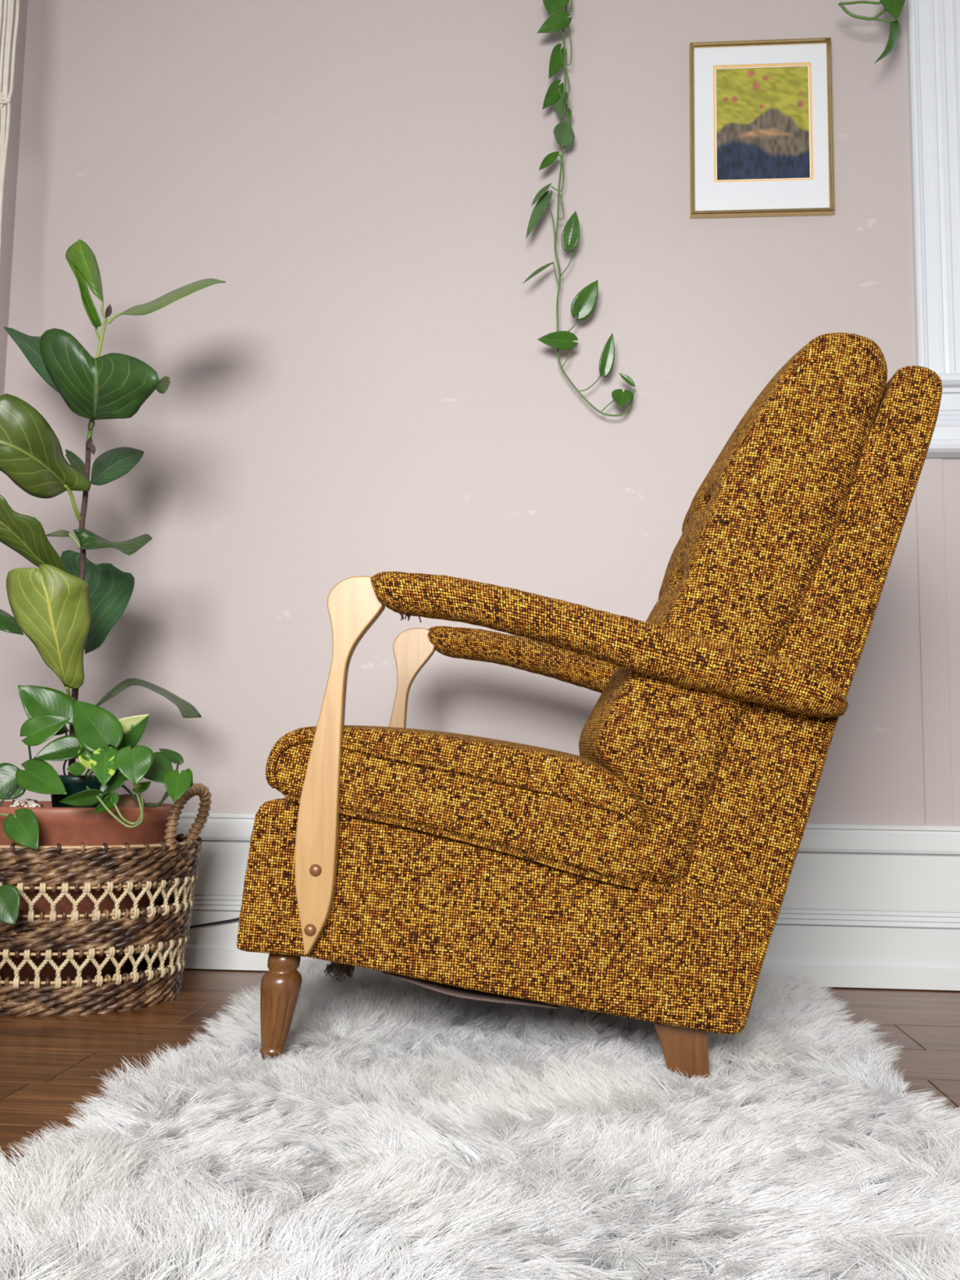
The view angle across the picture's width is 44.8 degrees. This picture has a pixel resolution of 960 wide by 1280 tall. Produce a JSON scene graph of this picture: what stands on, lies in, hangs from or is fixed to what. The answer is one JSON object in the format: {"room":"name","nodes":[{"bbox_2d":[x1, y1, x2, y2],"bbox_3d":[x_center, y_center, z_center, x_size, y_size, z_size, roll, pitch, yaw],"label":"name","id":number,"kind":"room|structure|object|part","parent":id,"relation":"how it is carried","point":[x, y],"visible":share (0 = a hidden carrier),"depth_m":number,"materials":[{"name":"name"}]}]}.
{"room":"living room","nodes":[
{"label":"living room","id":0,"kind":"room"},
{"bbox_2d":[0,0,27,395],"bbox_3d":[-1.206,-0.765,2.266,0.100,2.930,1.230,0,-6,5],"label":"window frame","id":1,"kind":"structure","parent":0,"point":[12,154],"depth_m":2.76,"materials":[{"name":"paint"}]},
{"bbox_2d":[0,0,959,826],"bbox_3d":[0.552,-0.695,2.676,3.338,2.930,0.124,0,-6,5],"label":"wall","id":2,"kind":"structure","parent":0,"point":[369,387],"depth_m":2.67,"materials":[{"name":"paint"}]},
{"bbox_2d":[164,812,959,991],"bbox_3d":[0.528,0.556,2.466,3.338,0.337,0.027,0,-6,5],"label":"baseboard","id":3,"kind":"structure","parent":2,"relation":"attached to","point":[873,906],"depth_m":2.44,"materials":[{"name":"white paint"}]},
{"bbox_3d":[0.530,0.419,2.484,3.338,0.060,0.020,0,-6,5],"label":"cap moulding","id":4,"kind":"part","parent":3,"relation":"part of","materials":[{"name":"white paint"}]},
{"bbox_2d":[688,37,834,218],"bbox_3d":[0.638,-1.165,2.651,0.318,0.414,0.022,0,-6,5],"label":"framed print","id":5,"kind":"object","parent":2,"relation":"attached to","point":[761,111],"visible":1,"depth_m":2.65,"materials":[{"name":"white paper"}]},
{"bbox_3d":[0.485,-1.166,2.663,0.010,0.414,0.022,0,-6,5],"label":"frame rail","id":6,"kind":"part","parent":5,"relation":"part of","materials":[{"name":"gold metal"}]},
{"bbox_3d":[0.641,-1.367,2.673,0.318,0.010,0.022,0,-6,5],"label":"frame rail","id":7,"kind":"part","parent":5,"relation":"part of","materials":[{"name":"gold metal"}]},
{"bbox_3d":[0.635,-0.965,2.629,0.318,0.010,0.022,0,-6,5],"label":"frame rail","id":8,"kind":"part","parent":5,"relation":"part of","materials":[{"name":"gold metal"}]},
{"bbox_3d":[0.792,-1.165,2.638,0.010,0.414,0.022,0,-6,5],"label":"frame rail","id":9,"kind":"part","parent":5,"relation":"part of","materials":[{"name":"gold metal"}]},
{"bbox_2d":[905,0,959,458],"bbox_3d":[1.536,-1.195,2.623,1.153,1.619,0.162,0,-6,5],"label":"window","id":10,"kind":"structure","parent":2,"relation":"in","point":[932,26],"depth_m":2.59,"materials":[{"name":"white glass"}]},
{"bbox_3d":[1.521,-0.413,2.486,1.153,0.034,0.043,0,-6,5],"label":"sill moulding","id":11,"kind":"part","parent":10,"relation":"part of","materials":[{"name":"white paint"}]},
{"bbox_2d":[0,968,959,1171],"bbox_3d":[0.276,0.460,-0.043,3.438,0.030,5.260,0,-6,5],"label":"floor","id":12,"kind":"structure","parent":0,"point":[48,1064],"depth_m":1.89,"materials":[{"name":"brown wood"}]},
{"bbox_2d":[0,782,211,1017],"bbox_3d":[-0.808,0.483,2.257,0.562,0.414,0.441,0,-6,5],"label":"woven basket","id":13,"kind":"object","parent":12,"relation":"on","point":[151,975],"visible":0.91,"depth_m":2.08,"materials":[{"name":"dark brown woven wicker"},{"name":"pale cane"}]},
{"bbox_3d":[-0.850,0.578,2.053,0.043,0.072,0.022,0,-6,5],"label":"lattice cord","id":14,"kind":"part","parent":13,"relation":"part of","materials":[{"name":"beige fabric"}]},
{"bbox_3d":[-0.816,0.578,2.050,0.045,0.072,0.021,1,-6,-6],"label":"lattice cord","id":15,"kind":"part","parent":13,"relation":"part of","materials":[{"name":"beige fabric"}]},
{"bbox_3d":[-0.791,0.462,2.052,0.047,0.071,0.021,2,-6,-10],"label":"lattice cord","id":16,"kind":"part","parent":13,"relation":"part of","materials":[{"name":"beige fabric"}]},
{"bbox_3d":[-0.780,0.579,2.051,0.045,0.072,0.021,2,-6,-14],"label":"lattice cord","id":17,"kind":"part","parent":13,"relation":"part of","materials":[{"name":"beige fabric"}]},
{"bbox_3d":[-0.754,0.463,2.056,0.046,0.071,0.021,3,-7,-18],"label":"lattice cord","id":18,"kind":"part","parent":13,"relation":"part of","materials":[{"name":"beige fabric"}]},
{"bbox_3d":[-0.745,0.580,2.056,0.044,0.072,0.021,3,-7,-21],"label":"lattice cord","id":19,"kind":"part","parent":13,"relation":"part of","materials":[{"name":"beige fabric"}]},
{"bbox_3d":[-0.719,0.464,2.064,0.046,0.071,0.021,4,-7,-26],"label":"lattice cord","id":20,"kind":"part","parent":13,"relation":"part of","materials":[{"name":"beige fabric"}]},
{"bbox_3d":[-0.712,0.581,2.066,0.043,0.072,0.021,4,-7,-30],"label":"lattice cord","id":21,"kind":"part","parent":13,"relation":"part of","materials":[{"name":"beige fabric"}]},
{"bbox_2d":[0,800,179,986],"bbox_3d":[-0.809,0.496,2.255,0.437,0.353,0.366,0,-6,5],"label":"planter","id":22,"kind":"object","parent":13,"relation":"on","point":[65,826],"visible":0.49,"depth_m":2.13,"materials":[{"name":"ceramic"}]},
{"bbox_2d":[8,798,44,807],"bbox_3d":[-0.834,0.314,2.141,0.056,0.045,0.051,5,-8,-34],"label":"chunk","id":23,"kind":"object","parent":22,"relation":"in","point":[28,802],"visible":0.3,"depth_m":2.13,"materials":[{"name":"white stone"}]},
{"bbox_2d":[50,774,111,807],"bbox_3d":[-0.755,0.310,2.201,0.119,0.108,0.119,0,-6,5],"label":"nursery pot","id":24,"kind":"object","parent":22,"relation":"in","point":[73,784],"visible":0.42,"depth_m":2.15,"materials":[{"name":"green plastic"}]},
{"bbox_2d":[0,684,192,924],"bbox_3d":[-0.711,0.290,2.110,0.388,0.419,0.200,1,-6,-2],"label":"pothos","id":25,"kind":"object","parent":24,"relation":"in","point":[104,744],"visible":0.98,"depth_m":2.11,"materials":[{"name":"green plant"}]},
{"bbox_3d":[-0.847,0.311,2.066,0.070,0.007,0.007,-3,-7,30],"label":"stem","id":26,"kind":"part","parent":25,"relation":"part of","materials":[{"name":"green plant"}]},
{"bbox_3d":[-0.852,0.280,2.126,0.042,0.086,0.064,0,-6,5],"label":"stem","id":27,"kind":"part","parent":25,"relation":"part of","materials":[{"name":"green plant"}]},
{"bbox_3d":[-0.815,0.226,2.169,0.021,0.093,0.102,-2,-7,21],"label":"stem","id":28,"kind":"part","parent":25,"relation":"part of","materials":[{"name":"green plant"}]},
{"bbox_3d":[-0.764,0.233,2.171,0.011,0.072,0.094,4,-7,-30],"label":"stem","id":29,"kind":"part","parent":25,"relation":"part of","materials":[{"name":"green plant"}]},
{"bbox_3d":[-0.671,0.285,2.108,0.171,0.100,0.178,0,-6,5],"label":"stem","id":30,"kind":"part","parent":25,"relation":"part of","materials":[{"name":"green plant"}]},
{"bbox_3d":[-0.617,0.294,2.075,0.051,0.064,0.106,0,-6,5],"label":"stem","id":31,"kind":"part","parent":25,"relation":"part of","materials":[{"name":"green plant"}]},
{"bbox_3d":[-0.641,0.277,2.148,0.206,0.060,0.099,0,-6,5],"label":"stem","id":32,"kind":"part","parent":25,"relation":"part of","materials":[{"name":"green plant"}]},
{"bbox_3d":[-0.604,0.267,2.155,0.095,0.080,0.054,3,-7,-21],"label":"stem","id":33,"kind":"part","parent":25,"relation":"part of","materials":[{"name":"green plant"}]},
{"bbox_2d":[0,239,226,775],"bbox_3d":[-0.760,-0.270,2.295,0.488,1.077,0.379,2,-6,-7],"label":"rubber plant","id":34,"kind":"object","parent":24,"relation":"in","point":[68,606],"visible":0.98,"depth_m":2.19,"materials":[{"name":"green plant"}]},
{"bbox_3d":[-0.766,-0.431,2.295,0.011,0.089,0.024,5,-8,-36],"label":"stem","id":35,"kind":"part","parent":34,"relation":"part of","materials":[{"name":"green plant"}]},
{"bbox_3d":[-0.753,-0.596,2.317,0.022,0.090,0.007,0,-6,5],"label":"stem","id":36,"kind":"part","parent":34,"relation":"part of","materials":[{"name":"green plant"}]},
{"bbox_2d":[116,793,144,807],"bbox_3d":[-0.665,0.316,2.191,0.074,0.053,0.049,0,-6,5],"label":"lump","id":37,"kind":"object","parent":22,"relation":"in","point":[126,800],"visible":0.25,"depth_m":2.17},
{"bbox_3d":[-0.685,0.466,2.077,0.046,0.071,0.021,5,-8,-34],"label":"lattice cord","id":38,"kind":"part","parent":13,"relation":"part of","materials":[{"name":"beige fabric"}]},
{"bbox_3d":[-0.681,0.583,2.079,0.042,0.072,0.021,6,-8,-38],"label":"lattice cord","id":39,"kind":"part","parent":13,"relation":"part of","materials":[{"name":"beige fabric"}]},
{"bbox_3d":[-0.654,0.468,2.095,0.043,0.071,0.021,7,-9,-43],"label":"lattice cord","id":40,"kind":"part","parent":13,"relation":"part of","materials":[{"name":"beige fabric"}]},
{"bbox_3d":[-0.653,0.586,2.097,0.021,0.072,0.041,-5,-9,43],"label":"lattice cord","id":41,"kind":"part","parent":13,"relation":"part of","materials":[{"name":"beige fabric"}]},
{"bbox_3d":[-0.629,0.588,2.116,0.033,0.072,0.035,0,-6,5],"label":"lattice cord","id":42,"kind":"part","parent":13,"relation":"part of","materials":[{"name":"beige fabric"}]},
{"bbox_3d":[-0.627,0.471,2.115,0.021,0.071,0.043,-4,-8,38],"label":"lattice cord","id":43,"kind":"part","parent":13,"relation":"part of","materials":[{"name":"beige fabric"}]},
{"bbox_3d":[-0.609,0.591,2.140,0.030,0.072,0.039,0,-6,5],"label":"lattice cord","id":44,"kind":"part","parent":13,"relation":"part of","materials":[{"name":"beige fabric"}]},
{"bbox_3d":[-0.604,0.474,2.138,0.032,0.072,0.038,0,-6,5],"label":"lattice cord","id":45,"kind":"part","parent":13,"relation":"part of","materials":[{"name":"beige fabric"}]},
{"bbox_3d":[-0.593,0.594,2.167,0.025,0.072,0.039,0,-6,5],"label":"lattice cord","id":46,"kind":"part","parent":13,"relation":"part of","materials":[{"name":"beige fabric"}]},
{"bbox_3d":[-0.586,0.477,2.165,0.028,0.072,0.041,0,-6,5],"label":"lattice cord","id":47,"kind":"part","parent":13,"relation":"part of","materials":[{"name":"beige fabric"}]},
{"bbox_3d":[-0.583,0.598,2.196,0.021,0.072,0.039,0,-6,5],"label":"lattice cord","id":48,"kind":"part","parent":13,"relation":"part of","materials":[{"name":"beige fabric"}]},
{"bbox_3d":[-0.572,0.481,2.196,0.022,0.072,0.039,0,-6,5],"label":"lattice cord","id":49,"kind":"part","parent":13,"relation":"part of","materials":[{"name":"beige fabric"}]},
{"bbox_3d":[-0.577,0.601,2.226,0.024,0.072,0.040,0,-6,5],"label":"lattice cord","id":50,"kind":"part","parent":13,"relation":"part of","materials":[{"name":"beige fabric"}]},
{"bbox_3d":[-0.579,0.604,2.256,0.021,0.072,0.038,3,-7,-18],"label":"lattice cord","id":51,"kind":"part","parent":13,"relation":"part of","materials":[{"name":"beige fabric"}]},
{"bbox_3d":[-0.565,0.484,2.226,0.021,0.071,0.040,1,-6,-2],"label":"lattice cord","id":52,"kind":"part","parent":13,"relation":"part of","materials":[{"name":"beige fabric"}]},
{"bbox_3d":[-0.566,0.348,2.224,0.047,0.143,0.102,-3,-7,33],"label":"handle","id":53,"kind":"part","parent":13,"relation":"part of","materials":[{"name":"brown wicker"}]},
{"bbox_3d":[-0.564,0.488,2.256,0.021,0.071,0.041,2,-6,-12],"label":"lattice cord","id":54,"kind":"part","parent":13,"relation":"part of","materials":[{"name":"beige fabric"}]},
{"bbox_3d":[-0.568,0.491,2.288,0.021,0.071,0.040,4,-7,-23],"label":"lattice cord","id":55,"kind":"part","parent":13,"relation":"part of","materials":[{"name":"beige fabric"}]},
{"bbox_2d":[189,917,239,928],"bbox_3d":[-0.493,0.651,2.517,0.720,0.132,0.006,0,-6,5],"label":"power cord","id":56,"kind":"object","parent":12,"relation":"on","point":[237,918],"visible":0.14,"depth_m":2.53,"materials":[{"name":"black rubber"}]},
{"bbox_2d":[0,956,959,1279],"bbox_3d":[0.074,0.618,1.598,0.977,0.017,1.715,0,-6,5],"label":"rug","id":57,"kind":"object","parent":12,"relation":"on","point":[402,1130],"visible":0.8,"depth_m":1.22,"materials":[{"name":"white fur"}]},
{"bbox_2d":[236,332,942,1079],"bbox_3d":[0.179,0.097,1.939,0.999,1.082,0.710,0,-6,5],"label":"armchair","id":58,"kind":"object","parent":57,"relation":"on","point":[644,873],"visible":1,"depth_m":1.63,"materials":[{"name":"brown fabric"}]},
{"bbox_3d":[-0.287,0.526,1.680,0.059,0.156,0.059,0,-6,5],"label":"leg","id":59,"kind":"part","parent":58,"relation":"part of","materials":[{"name":"brown wood"}]},
{"bbox_3d":[-0.198,0.174,1.650,0.118,0.532,0.025,0,-6,5],"label":"arm post","id":60,"kind":"part","parent":58,"relation":"part of","materials":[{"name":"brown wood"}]},
{"bbox_3d":[-0.248,0.580,2.166,0.059,0.156,0.059,0,-6,5],"label":"leg","id":61,"kind":"part","parent":58,"relation":"part of","materials":[{"name":"brown wood"}]},
{"bbox_3d":[-0.149,0.242,2.259,0.118,0.532,0.025,0,-6,5],"label":"arm post","id":62,"kind":"part","parent":58,"relation":"part of","materials":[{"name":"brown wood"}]},
{"bbox_2d":[265,724,648,884],"bbox_3d":[-0.018,0.261,1.936,0.556,0.229,0.606,0,-6,5],"label":"seat cushion","id":63,"kind":"object","parent":58,"relation":"on","point":[415,806],"depth_m":1.64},
{"bbox_3d":[0.052,0.415,1.913,0.753,0.309,0.586,0,-6,5],"label":"seat","id":64,"kind":"part","parent":58,"relation":"part of","materials":[{"name":"fabric"}]},
{"bbox_3d":[0.281,0.572,1.635,0.077,0.076,0.040,0,-6,5],"label":"leg","id":65,"kind":"part","parent":58,"relation":"part of","materials":[{"name":"brown wood"}]},
{"bbox_2d":[578,332,887,884],"bbox_3d":[0.386,-0.029,1.935,0.440,0.827,0.620,0,-6,5],"label":"cushion","id":66,"kind":"object","parent":58,"relation":"on","point":[780,551],"depth_m":1.63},
{"bbox_3d":[0.317,-2.337,0.276,3.438,0.100,5.280,0,-6,5],"label":"ceiling","id":67,"kind":"structure","parent":0,"visible":0},
{"bbox_2d":[0,0,19,257],"bbox_3d":[-1.051,-1.420,2.559,0.080,1.350,0.017,0,-6,5],"label":"macrame hanger","id":68,"kind":"object","parent":67,"relation":"hanging from","point":[5,98],"visible":1,"depth_m":2.54,"materials":[{"name":"fabric"}]},
{"bbox_3d":[-1.067,-1.642,2.590,0.042,0.903,0.007,0,-6,5],"label":"cord","id":69,"kind":"part","parent":68,"relation":"part of","materials":[{"name":"fabric"}]},
{"bbox_3d":[-1.040,-1.025,2.519,0.014,0.298,0.007,0,-6,5],"label":"cord","id":70,"kind":"part","parent":68,"relation":"part of","materials":[{"name":"fabric"}]},
{"bbox_3d":[-1.034,-0.977,2.513,0.015,0.395,0.007,0,-6,5],"label":"cord","id":71,"kind":"part","parent":68,"relation":"part of","materials":[{"name":"fabric"}]},
{"bbox_3d":[-1.061,-1.632,2.589,0.052,0.924,0.007,0,-6,5],"label":"cord","id":72,"kind":"part","parent":68,"relation":"part of","materials":[{"name":"fabric"}]},
{"bbox_3d":[-1.028,-0.962,2.509,0.013,0.428,0.011,0,-6,5],"label":"cord","id":73,"kind":"part","parent":68,"relation":"part of","materials":[{"name":"fabric"}]},
{"bbox_3d":[-1.056,-1.631,2.588,0.061,0.924,0.007,0,-6,5],"label":"cord","id":74,"kind":"part","parent":68,"relation":"part of","materials":[{"name":"fabric"}]},
{"bbox_3d":[-1.053,-1.631,2.588,0.065,0.924,0.007,0,-6,5],"label":"cord","id":75,"kind":"part","parent":68,"relation":"part of","materials":[{"name":"fabric"}]},
{"bbox_3d":[-1.046,-1.632,2.586,0.077,0.924,0.011,0,-6,5],"label":"cord","id":76,"kind":"part","parent":68,"relation":"part of","materials":[{"name":"fabric"}]},
{"bbox_2d":[522,0,635,416],"bbox_3d":[0.229,-1.310,2.668,0.253,1.638,0.037,1,-6,2],"label":"pothos vine","id":77,"kind":"object","parent":67,"relation":"hanging from","point":[583,304],"visible":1,"depth_m":2.63,"materials":[{"name":"green plant"}]},
{"bbox_2d":[838,0,905,63],"bbox_3d":[0.871,-1.636,2.602,0.145,0.777,0.054,0,-6,5],"label":"pothos","id":78,"kind":"object","parent":67,"relation":"hanging from","point":[894,7],"visible":1,"depth_m":2.57,"materials":[{"name":"green plant"}]},
{"bbox_3d":[0.867,-1.561,2.598,0.134,0.310,0.005,0,-6,5],"label":"vine stem","id":79,"kind":"part","parent":78,"relation":"part of","materials":[{"name":"green plant"}]},
{"bbox_3d":[0.872,-1.696,2.612,0.144,0.655,0.007,0,-6,5],"label":"vine stem","id":80,"kind":"part","parent":78,"relation":"part of","materials":[{"name":"green plant"}]}
]}

